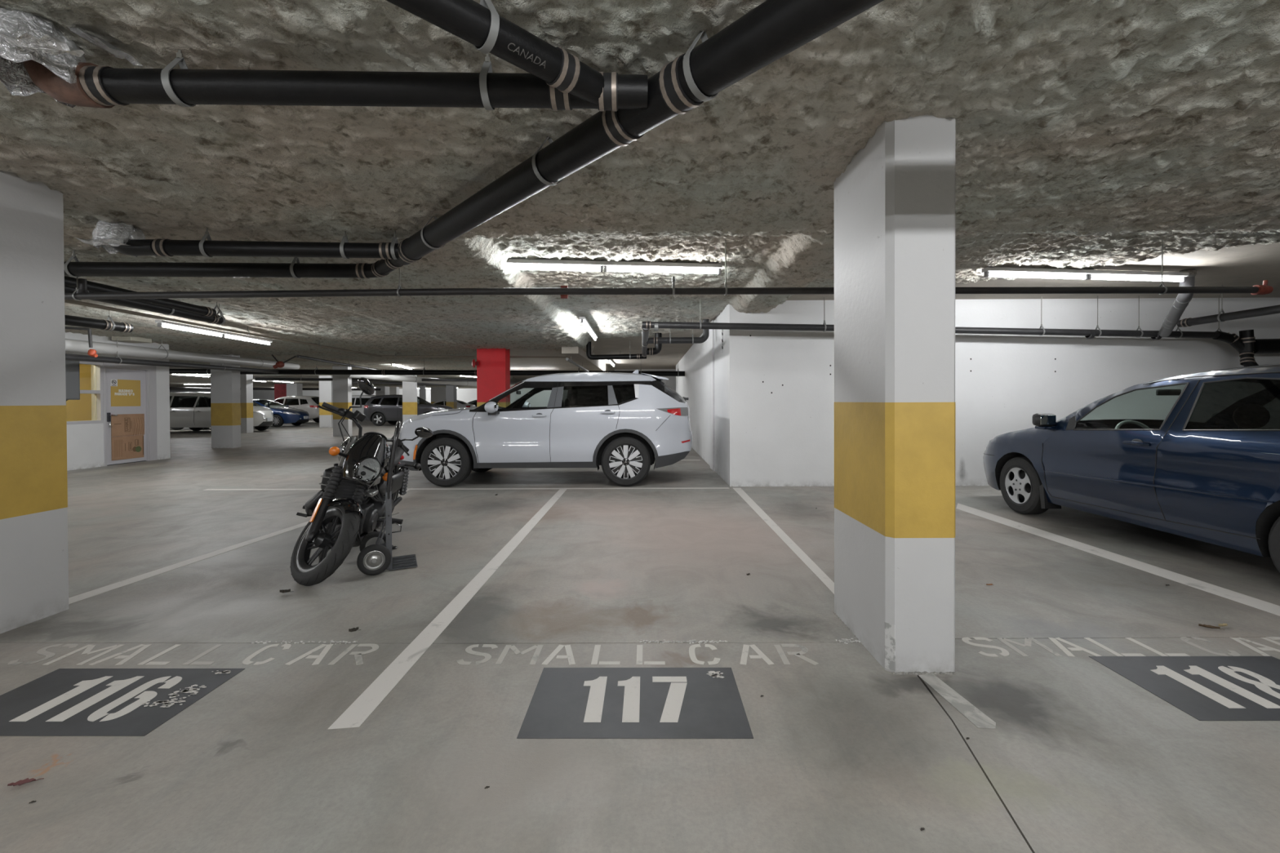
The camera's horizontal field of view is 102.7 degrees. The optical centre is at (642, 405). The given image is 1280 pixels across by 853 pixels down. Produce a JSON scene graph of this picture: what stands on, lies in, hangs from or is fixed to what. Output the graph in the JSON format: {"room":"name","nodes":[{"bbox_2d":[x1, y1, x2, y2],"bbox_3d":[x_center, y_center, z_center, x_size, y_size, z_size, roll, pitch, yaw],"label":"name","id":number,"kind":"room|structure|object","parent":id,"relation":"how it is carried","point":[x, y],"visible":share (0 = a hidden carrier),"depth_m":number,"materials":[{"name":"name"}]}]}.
{"room":"underground parking garage","nodes":[
{"label":"underground parking garage","id":0,"kind":"room"},
{"bbox_2d":[65,332,170,471],"bbox_3d":[-13.438,-0.119,8.956,5.000,2.760,5.725,0,0,0],"label":"wall","id":1,"kind":"structure","parent":0,"point":[85,442],"depth_m":11.21,"materials":[{"name":"white paint"}]},
{"bbox_2d":[65,360,79,400],"bbox_3d":[-10.820,-0.454,9.429,0.231,0.944,0.620,0,0,0],"label":"electrical box","id":2,"kind":"object","parent":1,"relation":"attached to","point":[72,367],"visible":0.21,"depth_m":9.61,"materials":[{"name":"grey metal"}]},
{"bbox_2d":[66,360,103,424],"bbox_3d":[-10.992,-0.253,9.804,0.142,1.230,1.096,0,0,0],"label":"trim","id":3,"kind":"structure","parent":1,"relation":"in","point":[98,391],"depth_m":10.30,"materials":[{"name":"grey paint"}]},
{"bbox_2d":[106,368,146,465],"bbox_3d":[-10.953,0.233,10.852,0.130,2.001,0.883,0,0,0],"label":"door","id":4,"kind":"structure","parent":1,"relation":"in","point":[126,389],"depth_m":10.82,"materials":[{"name":"grey"}]},
{"bbox_2d":[111,413,144,460],"bbox_3d":[-10.955,0.664,10.896,0.010,0.952,0.693,0,0,0],"label":"cardboard sheet","id":5,"kind":"object","parent":4,"relation":"attached to","point":[125,446],"visible":1,"depth_m":10.88,"materials":[{"name":"brown"}]},
{"bbox_2d":[102,362,157,466],"bbox_3d":[-10.989,0.151,10.916,0.168,2.164,1.120,0,0,0],"label":"trim","id":6,"kind":"structure","parent":1,"relation":"attached to","point":[150,371],"depth_m":11.30,"materials":[{"name":"grey metal"}]},
{"bbox_2d":[169,386,563,407],"bbox_3d":[-14.637,-0.486,52.251,90.000,2.760,0.300,0,0,0],"label":"wall","id":7,"kind":"structure","parent":0,"point":[540,399],"depth_m":52.12,"materials":[{"name":"white paint"}]},
{"bbox_2d":[0,418,1279,852],"bbox_3d":[-14.826,1.234,24.115,90.000,0.204,76.000,0,0,0],"label":"floor","id":8,"kind":"structure","parent":0,"point":[584,649],"depth_m":2.32,"materials":[{"name":"grey concrete"}]},
{"bbox_2d":[7,777,44,786],"bbox_3d":[-2.075,1.267,1.719,0.088,0.007,0.037,0,1,-20],"label":"dry leaf","id":9,"kind":"object","parent":8,"relation":"on","point":[19,783],"visible":1,"depth_m":1.72,"materials":[{"name":"red plant"}]},
{"bbox_2d":[0,170,68,634],"bbox_3d":[-3.744,-0.108,2.813,0.335,2.760,0.717,0,0,0],"label":"concrete column","id":10,"kind":"structure","parent":8,"relation":"on","point":[34,558],"depth_m":2.99,"materials":[{"name":"white paint"}]},
{"bbox_2d":[169,391,273,431],"bbox_3d":[-18.893,0.283,22.523,5.098,1.770,2.369,0,0,5],"label":"car","id":11,"kind":"object","parent":8,"relation":"on","point":[191,410],"visible":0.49,"depth_m":21.54,"materials":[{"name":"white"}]},
{"bbox_2d":[253,405,271,411],"bbox_3d":[-16.951,0.141,22.421,0.785,0.238,1.826,0,0,0],"label":"hood","id":12,"kind":"object","parent":11,"relation":"attached to","point":[255,408],"depth_m":22.55,"materials":[{"name":"silver metal"}]},
{"bbox_2d":[253,421,272,426],"bbox_3d":[-16.605,0.824,22.424,0.470,0.230,1.456,0,0,0],"label":"grille","id":13,"kind":"object","parent":11,"relation":"attached to","point":[255,424],"depth_m":22.16,"materials":[{"name":"black plastic"}]},
{"bbox_2d":[210,354,240,448],"bbox_3d":[-11.849,-0.174,14.532,0.602,2.760,0.302,0,0,0],"label":"concrete column","id":14,"kind":"structure","parent":8,"relation":"on","point":[225,392],"depth_m":14.38,"materials":[{"name":"white paint"}]},
{"bbox_2d":[240,374,253,433],"bbox_3d":[-16.716,-0.214,21.596,0.242,2.760,0.362,0,0,0],"label":"concrete column","id":15,"kind":"structure","parent":8,"relation":"on","point":[246,380],"depth_m":21.44,"materials":[{"name":"white paint"}]},
{"bbox_2d":[274,383,286,399],"bbox_3d":[-26.676,-0.312,38.035,0.929,2.760,0.702,0,0,0],"label":"column","id":16,"kind":"structure","parent":8,"relation":"on","point":[280,390],"depth_m":37.68,"materials":[{"name":"red paint"}]},
{"bbox_2d":[253,399,309,426],"bbox_3d":[-20.377,0.394,27.502,4.619,1.475,2.167,0,0,6],"label":"car","id":17,"kind":"object","parent":8,"relation":"on","point":[286,415],"visible":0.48,"depth_m":26.86,"materials":[{"name":"blue paint"}]},
{"bbox_2d":[271,407,306,412],"bbox_3d":[-18.890,0.241,27.435,1.035,0.268,1.637,0,0,0],"label":"hood","id":18,"kind":"object","parent":17,"relation":"attached to","point":[276,409],"depth_m":27.04,"materials":[{"name":"blue paint"}]},
{"bbox_2d":[288,419,309,423],"bbox_3d":[-18.380,0.858,27.437,0.550,0.170,1.513,0,0,0],"label":"grille","id":19,"kind":"object","parent":17,"relation":"attached to","point":[290,421],"depth_m":26.99,"materials":[{"name":"black plastic"}]},
{"bbox_2d":[264,395,319,423],"bbox_3d":[-21.959,0.256,31.814,4.660,1.690,2.247,0,0,-5],"label":"car","id":20,"kind":"object","parent":8,"relation":"on","point":[309,404],"visible":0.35,"depth_m":30.95,"materials":[{"name":"grey paint"}]},
{"bbox_2d":[286,383,302,396],"bbox_3d":[-24.835,-0.307,36.472,0.737,2.760,0.602,0,0,0],"label":"concrete column","id":21,"kind":"structure","parent":8,"relation":"on","point":[292,389],"depth_m":36.16,"materials":[{"name":"white paint"}]},
{"bbox_2d":[319,375,333,427],"bbox_3d":[-16.026,-0.255,25.971,0.622,2.760,0.322,0,0,0],"label":"concrete column","id":22,"kind":"structure","parent":8,"relation":"on","point":[326,388],"depth_m":25.81,"materials":[{"name":"white paint"}]},
{"bbox_2d":[332,365,351,436],"bbox_3d":[-11.341,-0.217,19.303,0.576,2.760,0.252,0,0,0],"label":"concrete column","id":23,"kind":"structure","parent":8,"relation":"on","point":[341,384],"depth_m":19.18,"materials":[{"name":"white paint"}]},
{"bbox_2d":[289,377,432,586],"bbox_3d":[-2.379,0.516,4.545,0.992,1.480,2.181,0,0,-7],"label":"motorcycle","id":24,"kind":"object","parent":8,"relation":"on","point":[349,505],"visible":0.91,"depth_m":3.93,"materials":[{"name":"metal"}]},
{"bbox_2d":[357,457,380,480],"bbox_3d":[-2.121,0.493,3.938,0.060,0.173,0.173,0,1,37],"label":"engine cover","id":25,"kind":"object","parent":24,"relation":"on","point":[368,468],"depth_m":3.95,"materials":[{"name":"silver metal"}]},
{"bbox_2d":[400,435,418,441],"bbox_3d":[-2.024,0.287,4.458,0.224,0.075,0.037,-1,1,-42],"label":"headlight assembly","id":26,"kind":"object","parent":24,"relation":"attached to","point":[415,437],"depth_m":4.45,"materials":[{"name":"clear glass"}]},
{"bbox_2d":[351,395,378,419],"bbox_3d":[-18.404,0.171,35.244,5.098,1.770,2.369,0,0,-4],"label":"car","id":27,"kind":"object","parent":8,"relation":"on","point":[355,398],"visible":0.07,"depth_m":34.48,"materials":[{"name":"white metal"}]},
{"bbox_2d":[375,386,389,395],"bbox_3d":[-22.657,-0.386,44.557,0.803,2.760,0.802,0,0,0],"label":"concrete column","id":28,"kind":"structure","parent":8,"relation":"on","point":[384,389],"depth_m":44.15,"materials":[{"name":"white paint"}]},
{"bbox_2d":[356,421,417,575],"bbox_3d":[-2.002,0.689,4.010,0.408,1.130,0.498,0,1,-27],"label":"hand truck","id":29,"kind":"object","parent":8,"relation":"on","point":[375,557],"visible":1,"depth_m":3.87,"materials":[{"name":"black metal"}]},
{"bbox_2d":[389,386,399,395],"bbox_3d":[-22.701,-0.402,46.407,0.938,2.760,0.502,0,0,0],"label":"concrete column","id":30,"kind":"structure","parent":8,"relation":"on","point":[393,390],"depth_m":46.15,"materials":[{"name":"white paint"}]},
{"bbox_2d":[363,394,453,426],"bbox_3d":[-12.759,0.249,28.040,4.685,1.690,2.247,0,0,-5],"label":"car","id":31,"kind":"object","parent":8,"relation":"on","point":[380,409],"visible":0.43,"depth_m":27.23,"materials":[{"name":"grey metal"}]},
{"bbox_2d":[419,404,452,408],"bbox_3d":[-11.261,0.038,28.081,1.285,0.258,1.703,0,0,0],"label":"hood","id":32,"kind":"object","parent":31,"relation":"attached to","point":[421,406],"depth_m":27.32,"materials":[{"name":"grey metal"}]},
{"bbox_2d":[402,374,417,423],"bbox_3d":[-11.848,-0.273,26.007,0.637,2.760,0.252,0,0,0],"label":"concrete column","id":33,"kind":"structure","parent":8,"relation":"on","point":[409,388],"depth_m":25.88,"materials":[{"name":"white paint"}]},
{"bbox_2d":[419,385,426,400],"bbox_3d":[-18.231,-0.386,42.326,0.361,2.760,0.402,0,0,0],"label":"concrete column","id":34,"kind":"structure","parent":8,"relation":"on","point":[422,388],"depth_m":42.13,"materials":[{"name":"white paint"}]},
{"bbox_2d":[431,386,445,404],"bbox_3d":[-18.841,-0.426,47.331,1.410,2.760,0.402,0,0,0],"label":"concrete column","id":35,"kind":"structure","parent":8,"relation":"on","point":[437,393],"depth_m":47.12,"materials":[{"name":"white paint"}]},
{"bbox_2d":[445,385,457,408],"bbox_3d":[-13.622,-0.354,36.394,0.541,2.760,0.602,0,0,0],"label":"concrete column","id":36,"kind":"structure","parent":8,"relation":"on","point":[451,390],"depth_m":36.09,"materials":[{"name":"white paint"}]},
{"bbox_2d":[432,400,475,408],"bbox_3d":[-15.535,0.265,40.057,4.591,1.475,2.167,0,0,6],"label":"car","id":37,"kind":"object","parent":8,"relation":"on","point":[460,404],"visible":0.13,"depth_m":39.34,"materials":[{"name":"white paint"}]},
{"bbox_2d":[476,348,510,407],"bbox_3d":[-3.725,-0.194,12.785,0.706,2.760,0.422,0,0,0],"label":"column","id":38,"kind":"structure","parent":8,"relation":"on","point":[493,371],"depth_m":12.57,"materials":[{"name":"red paint"}]},
{"bbox_2d":[471,359,479,368],"bbox_3d":[-4.114,-1.026,12.520,0.173,0.217,0.202,0,0,0],"label":"bell","id":39,"kind":"object","parent":38,"relation":"attached to","point":[474,363],"visible":1,"depth_m":12.50,"materials":[{"name":"red metal"}]},
{"bbox_2d":[398,369,693,487],"bbox_3d":[-1.557,0.313,8.587,4.747,1.800,2.360,0,0,-5],"label":"car","id":40,"kind":"object","parent":8,"relation":"on","point":[618,422],"visible":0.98,"depth_m":7.62,"materials":[{"name":"grey paint"}]},
{"bbox_2d":[421,406,505,414],"bbox_3d":[-3.067,0.101,8.530,1.085,0.168,1.708,0,0,0],"label":"hood","id":41,"kind":"object","parent":40,"relation":"attached to","point":[466,410],"depth_m":7.68,"materials":[{"name":"grey paint"}]},
{"bbox_2d":[484,401,498,413],"bbox_3d":[-2.212,0.030,7.474,0.196,0.172,0.272,0,0,0],"label":"mirror","id":42,"kind":"object","parent":40,"relation":"attached to","point":[491,406],"depth_m":7.39,"materials":[{"name":"grey paint"}]},
{"bbox_2d":[488,410,499,415],"bbox_3d":[-2.196,0.114,7.543,0.130,0.058,0.184,0,0,0],"label":"mirror","id":43,"kind":"object","parent":40,"relation":"attached to","point":[496,412],"depth_m":7.46,"materials":[{"name":"grey plastic"}]},
{"bbox_2d":[493,403,498,411],"bbox_3d":[-2.141,0.030,7.474,0.041,0.115,0.202,0,0,0],"label":"mirror glass","id":44,"kind":"object","parent":40,"relation":"attached to","point":[495,406],"depth_m":7.42,"materials":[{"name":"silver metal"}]},
{"bbox_2d":[522,401,530,407],"bbox_3d":[-2.198,0.012,9.571,0.196,0.172,0.272,0,0,0],"label":"mirror","id":45,"kind":"object","parent":40,"relation":"attached to","point":[526,404],"depth_m":9.47,"materials":[{"name":"grey paint"}]},
{"bbox_2d":[666,408,680,415],"bbox_3d":[0.471,0.102,7.696,0.243,0.112,0.029,-1,1,-31],"label":"tail lamp","id":46,"kind":"object","parent":40,"relation":"attached to","point":[670,411],"depth_m":7.69,"materials":[{"name":"red plastic"}]},
{"bbox_2d":[832,115,955,675],"bbox_3d":[1.297,-0.123,2.720,0.330,2.771,0.704,0,0,0],"label":"concrete column","id":47,"kind":"structure","parent":8,"relation":"on","point":[895,404],"depth_m":2.39,"materials":[{"name":"white paint"}]},
{"bbox_2d":[982,363,1279,573],"bbox_3d":[4.997,0.446,4.323,2.032,1.550,4.679,0,0,0],"label":"car","id":48,"kind":"object","parent":8,"relation":"on","point":[1208,471],"visible":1,"depth_m":4.03,"materials":[{"name":"blue paint"}]},
{"bbox_2d":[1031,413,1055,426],"bbox_3d":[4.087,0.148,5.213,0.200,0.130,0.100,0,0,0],"label":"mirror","id":49,"kind":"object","parent":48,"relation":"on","point":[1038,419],"depth_m":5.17,"materials":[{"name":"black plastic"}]},
{"bbox_2d":[1040,415,1056,424],"bbox_3d":[4.087,0.148,5.160,0.156,0.096,0.008,0,0,0],"label":"side mirror","id":50,"kind":"object","parent":48,"relation":"on","point":[1044,420],"depth_m":5.16,"materials":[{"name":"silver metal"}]},
{"bbox_2d":[1013,419,1164,431],"bbox_3d":[5.006,0.255,5.705,1.583,0.226,0.865,0,0,0],"label":"hood","id":51,"kind":"object","parent":48,"relation":"attached to","point":[1093,424],"depth_m":5.50,"materials":[{"name":"blue paint"}]},
{"bbox_2d":[1155,389,1181,395],"bbox_3d":[4.999,-0.123,4.864,0.220,0.060,0.030,0,0,0],"label":"rearview mirror","id":52,"kind":"object","parent":48,"relation":"attached to","point":[1158,392],"depth_m":4.85,"materials":[{"name":"black plastic"}]},
{"bbox_2d":[1198,623,1224,630],"bbox_3d":[3.154,1.230,2.836,0.106,0.016,0.038,0,1,29],"label":"dry leaf","id":53,"kind":"object","parent":8,"relation":"on","point":[1199,624],"visible":1,"depth_m":2.84,"materials":[{"name":"brown plant"}]},
{"bbox_2d":[0,0,1279,388],"bbox_3d":[-14.839,-1.640,24.091,90.000,0.467,76.000,0,0,0],"label":"ceiling","id":54,"kind":"structure","parent":0,"point":[1091,134],"depth_m":2.80,"materials":[{"name":"concrete"}]},
{"bbox_2d":[0,5,142,107],"bbox_3d":[-2.105,-1.281,1.764,0.500,0.310,0.372,0,0,0],"label":"wrap","id":55,"kind":"object","parent":54,"relation":"attached to","point":[24,36],"visible":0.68,"depth_m":1.75,"materials":[{"name":"white metal"}]},
{"bbox_2d":[65,326,97,357],"bbox_3d":[-9.763,-1.063,8.393,1.173,0.512,0.113,-1,1,-31],"label":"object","id":56,"kind":"object","parent":54,"relation":"hanging from","point":[92,353],"visible":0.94,"depth_m":8.64,"materials":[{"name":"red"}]},
{"bbox_2d":[64,310,133,333],"bbox_3d":[-7.484,-1.197,6.489,0.145,0.333,1.748,0,0,6],"label":"drain pipe","id":57,"kind":"object","parent":54,"relation":"hanging from","point":[102,324],"visible":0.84,"depth_m":6.95,"materials":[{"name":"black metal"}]},
{"bbox_2d":[73,220,145,257],"bbox_3d":[-3.833,-1.289,3.738,0.303,0.326,0.325,0,0,0],"label":"wrap","id":58,"kind":"object","parent":54,"relation":"hanging from","point":[107,235],"visible":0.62,"depth_m":3.66,"materials":[{"name":"white"}]},
{"bbox_2d":[111,336,151,342],"bbox_3d":[-10.572,-1.420,10.587,0.400,0.212,0.450,0,0,0],"label":"box","id":59,"kind":"object","parent":54,"relation":"hanging from","point":[130,339],"visible":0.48,"depth_m":10.45,"materials":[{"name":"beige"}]},
{"bbox_2d":[64,275,222,318],"bbox_3d":[-5.599,-1.250,5.293,0.125,0.223,3.013,0,0,-2],"label":"drain pipe","id":60,"kind":"object","parent":54,"relation":"hanging from","point":[69,282],"visible":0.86,"depth_m":5.88,"materials":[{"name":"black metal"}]},
{"bbox_2d":[64,286,225,324],"bbox_3d":[-5.644,-1.216,5.232,0.139,0.290,3.413,0,0,-3],"label":"drain pipe","id":61,"kind":"object","parent":54,"relation":"hanging from","point":[123,302],"visible":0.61,"depth_m":5.98,"materials":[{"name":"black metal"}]},
{"bbox_2d":[65,337,279,373],"bbox_3d":[-10.594,-0.999,12.281,0.125,0.563,12.054,0,1,-16],"label":"pipe","id":62,"kind":"object","parent":54,"relation":"hanging from","point":[68,357],"visible":0.81,"depth_m":10.52,"materials":[{"name":"grey metal"}]},
{"bbox_2d":[65,338,299,368],"bbox_3d":[-10.679,-1.160,12.344,0.225,0.570,11.886,0,1,-15],"label":"pvc pipe","id":63,"kind":"object","parent":54,"relation":"hanging from","point":[71,345],"visible":0.71,"depth_m":10.84,"materials":[{"name":"grey plastic"}]},
{"bbox_2d":[63,250,403,279],"bbox_3d":[-3.534,-1.227,4.247,3.441,0.268,0.541,0,0,0],"label":"drain pipe","id":64,"kind":"object","parent":54,"relation":"hanging from","point":[382,268],"visible":0.79,"depth_m":4.34,"materials":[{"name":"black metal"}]},
{"bbox_2d":[151,226,399,259],"bbox_3d":[-2.701,-1.230,3.849,1.764,0.262,0.130,0,0,-7],"label":"drain pipe","id":65,"kind":"object","parent":54,"relation":"hanging from","point":[209,247],"visible":0.96,"depth_m":3.80,"materials":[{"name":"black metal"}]},
{"bbox_2d":[112,239,157,255],"bbox_3d":[-3.728,-1.268,3.750,0.342,0.338,0.116,0,0,0],"label":"pipe elbow","id":66,"kind":"object","parent":65,"relation":"attached to","point":[137,246],"visible":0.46,"depth_m":3.70,"materials":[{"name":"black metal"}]},
{"bbox_2d":[169,386,381,391],"bbox_3d":[-29.319,-1.310,37.195,18.488,0.448,0.195,0,1,-19],"label":"pipe","id":67,"kind":"object","parent":54,"relation":"hanging from","point":[171,388],"visible":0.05,"depth_m":37.49,"materials":[{"name":"grey metal"}]},
{"bbox_2d":[271,354,296,368],"bbox_3d":[-9.644,-1.174,13.739,0.661,0.387,0.171,0,0,0],"label":"valve fitting","id":68,"kind":"object","parent":54,"relation":"hanging from","point":[280,364],"visible":1,"depth_m":13.72,"materials":[{"name":"red metal"}]},
{"bbox_2d":[64,299,569,358],"bbox_3d":[-3.834,-1.297,9.348,6.425,0.215,8.633,0,0,0],"label":"conduit","id":69,"kind":"object","parent":54,"relation":"hanging from","point":[70,301],"visible":0.72,"depth_m":8.95,"materials":[{"name":"grey metal"}]},
{"bbox_2d":[155,320,272,345],"bbox_3d":[-7.110,-1.199,8.645,0.100,0.100,2.480,0,0,-4],"label":"fluorescent light","id":70,"kind":"object","parent":69,"relation":"attached to","point":[222,334],"visible":1,"depth_m":8.34,"materials":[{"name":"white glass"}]},
{"bbox_2d":[296,355,377,369],"bbox_3d":[-9.260,-1.316,16.648,0.086,0.255,7.375,0,0,-8],"label":"pipe","id":71,"kind":"object","parent":54,"relation":"hanging from","point":[297,356],"visible":0.94,"depth_m":14.86,"materials":[{"name":"grey metal"}]},
{"bbox_2d":[78,48,647,111],"bbox_3d":[-1.002,-1.223,1.908,2.036,0.218,0.127,0,0,-1],"label":"drain pipe","id":72,"kind":"object","parent":54,"relation":"hanging from","point":[108,86],"visible":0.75,"depth_m":1.87,"materials":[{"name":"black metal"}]},
{"bbox_2d":[22,59,114,108],"bbox_3d":[-2.141,-1.280,1.896,0.280,0.348,0.150,0,0,6],"label":"pipe elbow","id":73,"kind":"object","parent":72,"relation":"attached to","point":[46,80],"visible":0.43,"depth_m":1.84,"materials":[{"name":"metal"}]},
{"bbox_2d":[254,376,476,381],"bbox_3d":[-11.665,-1.238,22.072,10.135,0.482,0.135,0,0,0],"label":"drain pipe","id":74,"kind":"object","parent":54,"relation":"hanging from","point":[301,379],"visible":0.66,"depth_m":22.03,"materials":[{"name":"grey metal"}]},
{"bbox_2d":[351,381,452,385],"bbox_3d":[-12.164,-1.330,28.575,7.581,0.406,0.135,-1,1,-41],"label":"pipe","id":75,"kind":"object","parent":54,"relation":"hanging from","point":[353,382],"visible":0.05,"depth_m":27.53,"materials":[{"name":"grey metal"}]},
{"bbox_2d":[346,374,476,386],"bbox_3d":[-9.390,-1.181,22.557,0.254,0.624,7.676,0,1,25],"label":"pvc pipe","id":76,"kind":"object","parent":54,"relation":"hanging from","point":[388,377],"visible":0.73,"depth_m":21.42,"materials":[{"name":"grey plastic"}]},
{"bbox_2d":[168,355,684,376],"bbox_3d":[-9.576,-1.211,16.557,21.979,0.661,0.185,0,0,0],"label":"drain pipe","id":77,"kind":"object","parent":54,"relation":"hanging from","point":[282,371],"visible":0.51,"depth_m":16.48,"materials":[{"name":"black metal"}]},
{"bbox_2d":[386,0,604,104],"bbox_3d":[-0.656,-1.221,1.445,1.350,0.217,0.123,-1,1,-44],"label":"drain pipe","id":78,"kind":"object","parent":54,"relation":"hanging from","point":[469,20],"visible":1,"depth_m":1.62,"materials":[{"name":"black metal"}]},
{"bbox_2d":[507,42,546,68],"bbox_3d":[-0.371,-1.131,1.653,0.142,0.011,0.021,-1,1,-44],"label":"print","id":79,"kind":"object","parent":78,"relation":"attached to","point":[518,55],"depth_m":1.67,"materials":[{"name":"grey paint"}]},
{"bbox_2d":[565,357,588,372],"bbox_3d":[-1.776,-1.289,14.152,0.086,0.570,3.702,0,0,2],"label":"conduit","id":80,"kind":"object","parent":54,"relation":"hanging from","point":[570,361],"visible":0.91,"depth_m":13.58,"materials":[{"name":"grey metal"}]},
{"bbox_2d":[561,346,610,370],"bbox_3d":[-1.703,-1.454,17.600,0.400,0.340,10.800,0,0,0],"label":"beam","id":81,"kind":"structure","parent":54,"relation":"attached to","point":[575,353],"depth_m":14.03,"materials":[{"name":"metal"}]},
{"bbox_2d":[578,316,597,340],"bbox_3d":[-0.998,-1.403,9.569,0.100,0.100,2.480,0,0,0],"label":"fluorescent light","id":82,"kind":"object","parent":54,"relation":"attached to","point":[584,321],"visible":1,"depth_m":9.10,"materials":[{"name":"white plastic"}]},
{"bbox_2d":[504,258,722,274],"bbox_3d":[-0.406,-1.429,5.281,2.480,0.100,0.100,0,0,-6],"label":"fluorescent light","id":83,"kind":"object","parent":54,"relation":"attached to","point":[533,264],"visible":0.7,"depth_m":5.26,"materials":[{"name":"white plastic"}]},
{"bbox_2d":[586,341,646,359],"bbox_3d":[-0.648,-1.349,12.494,1.472,0.472,0.139,0,0,0],"label":"drain pipe","id":84,"kind":"object","parent":54,"relation":"hanging from","point":[602,357],"visible":0.98,"depth_m":12.44,"materials":[{"name":"black metal"}]},
{"bbox_2d":[395,0,884,265],"bbox_3d":[-0.328,-1.221,2.391,0.176,0.250,4.589,-1,1,-43],"label":"drain pipe","id":85,"kind":"object","parent":54,"relation":"hanging from","point":[773,29],"visible":0.9,"depth_m":1.88,"materials":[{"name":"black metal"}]},
{"bbox_2d":[646,332,662,355],"bbox_3d":[0.242,-1.326,10.988,0.332,0.499,0.165,0,0,0],"label":"drain pipe","id":86,"kind":"object","parent":54,"relation":"hanging from","point":[651,351],"visible":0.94,"depth_m":10.92,"materials":[{"name":"black metal"}]},
{"bbox_2d":[64,239,1273,300],"bbox_3d":[-0.084,-1.206,4.559,11.338,0.506,0.192,0,0,0],"label":"pipe","id":87,"kind":"object","parent":54,"relation":"hanging from","point":[564,291],"visible":0.88,"depth_m":4.52,"materials":[{"name":"grey metal"}]},
{"bbox_2d":[646,319,709,343],"bbox_3d":[0.618,-1.325,9.085,1.110,0.471,0.125,0,0,0],"label":"drain pipe","id":88,"kind":"object","parent":54,"relation":"hanging from","point":[704,338],"visible":0.95,"depth_m":9.04,"materials":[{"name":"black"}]},
{"bbox_2d":[642,294,1222,339],"bbox_3d":[4.071,-1.227,7.261,8.167,0.626,0.120,0,0,0],"label":"drain pipe","id":89,"kind":"object","parent":54,"relation":"hanging from","point":[1087,333],"visible":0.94,"depth_m":7.23,"materials":[{"name":"black metal"}]},
{"bbox_2d":[641,324,649,357],"bbox_3d":[0.037,-1.177,9.890,0.132,0.175,5.201,0,0,0],"label":"drain pipe","id":90,"kind":"object","parent":89,"relation":"attached to","point":[645,332],"visible":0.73,"depth_m":8.74,"materials":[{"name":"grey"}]},
{"bbox_2d":[1213,330,1258,366],"bbox_3d":[8.560,-0.549,7.186,0.924,1.011,0.245,0,0,0],"label":"drain pipe","id":91,"kind":"object","parent":89,"relation":"attached to","point":[1246,358],"visible":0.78,"depth_m":7.17,"materials":[{"name":"black metal"}]},
{"bbox_2d":[1239,329,1255,351],"bbox_3d":[8.460,-0.902,7.164,0.160,0.310,0.151,0,0,0],"label":"drain pipe","id":92,"kind":"object","parent":91,"relation":"attached to","point":[1247,337],"visible":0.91,"depth_m":7.11,"materials":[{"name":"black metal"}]},
{"bbox_2d":[982,266,1189,282],"bbox_3d":[4.948,-1.450,5.700,2.480,0.100,0.100,0,0,-7],"label":"fluorescent light","id":93,"kind":"object","parent":54,"relation":"attached to","point":[1004,272],"visible":1,"depth_m":5.67,"materials":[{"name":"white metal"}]},
{"bbox_2d":[983,271,989,277],"bbox_3d":[3.736,-1.424,5.562,0.028,0.060,0.044,0,0,-7],"label":"socket","id":94,"kind":"object","parent":93,"relation":"attached to","point":[986,273],"depth_m":5.54,"materials":[{"name":"grey"}]},
{"bbox_2d":[1179,276,1186,282],"bbox_3d":[6.160,-1.437,5.839,0.028,0.060,0.044,0,0,-7],"label":"socket","id":95,"kind":"object","parent":93,"relation":"attached to","point":[1183,278],"depth_m":5.82,"materials":[{"name":"grey"}]},
{"bbox_2d":[1158,269,1196,337],"bbox_3d":[6.754,-1.261,6.496,0.150,0.638,1.686,0,1,39],"label":"drain pipe","id":96,"kind":"object","parent":54,"relation":"hanging from","point":[1181,302],"visible":0.84,"depth_m":6.22,"materials":[{"name":"grey"}]},
{"bbox_2d":[1177,284,1279,327],"bbox_3d":[7.549,-1.300,5.794,0.116,0.485,2.511,0,0,-7],"label":"drain pipe","id":97,"kind":"object","parent":54,"relation":"hanging from","point":[1273,309],"visible":0.99,"depth_m":6.50,"materials":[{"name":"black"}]},
{"bbox_2d":[1253,338,1279,354],"bbox_3d":[10.047,-1.146,7.171,3.002,0.838,0.225,0,0,0],"label":"drain pipe","id":98,"kind":"object","parent":54,"relation":"hanging from","point":[1262,345],"visible":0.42,"depth_m":7.10,"materials":[{"name":"black metal"}]},
{"bbox_2d":[614,368,675,391],"bbox_3d":[0.185,-0.308,24.148,3.035,2.760,0.300,0,0,0],"label":"wall","id":99,"kind":"structure","parent":0,"point":[671,382],"depth_m":23.99,"materials":[{"name":"white paint"}]},
{"bbox_2d":[675,306,726,482],"bbox_3d":[1.487,-0.233,14.688,0.300,2.760,13.600,0,0,0],"label":"wall","id":100,"kind":"structure","parent":0,"point":[695,385],"depth_m":10.65,"materials":[{"name":"white paint"}]},
{"bbox_2d":[709,319,715,471],"bbox_3d":[1.291,-0.187,9.515,0.040,2.760,0.450,0,0,0],"label":"trim","id":101,"kind":"structure","parent":100,"relation":"attached to","point":[711,331],"depth_m":9.39,"materials":[{"name":"white paint"}]},
{"bbox_2d":[726,297,1279,486],"bbox_3d":[10.671,-0.212,7.674,18.765,2.760,0.301,0,0,0],"label":"wall","id":102,"kind":"structure","parent":0,"point":[780,384],"depth_m":7.56,"materials":[{"name":"white paint"}]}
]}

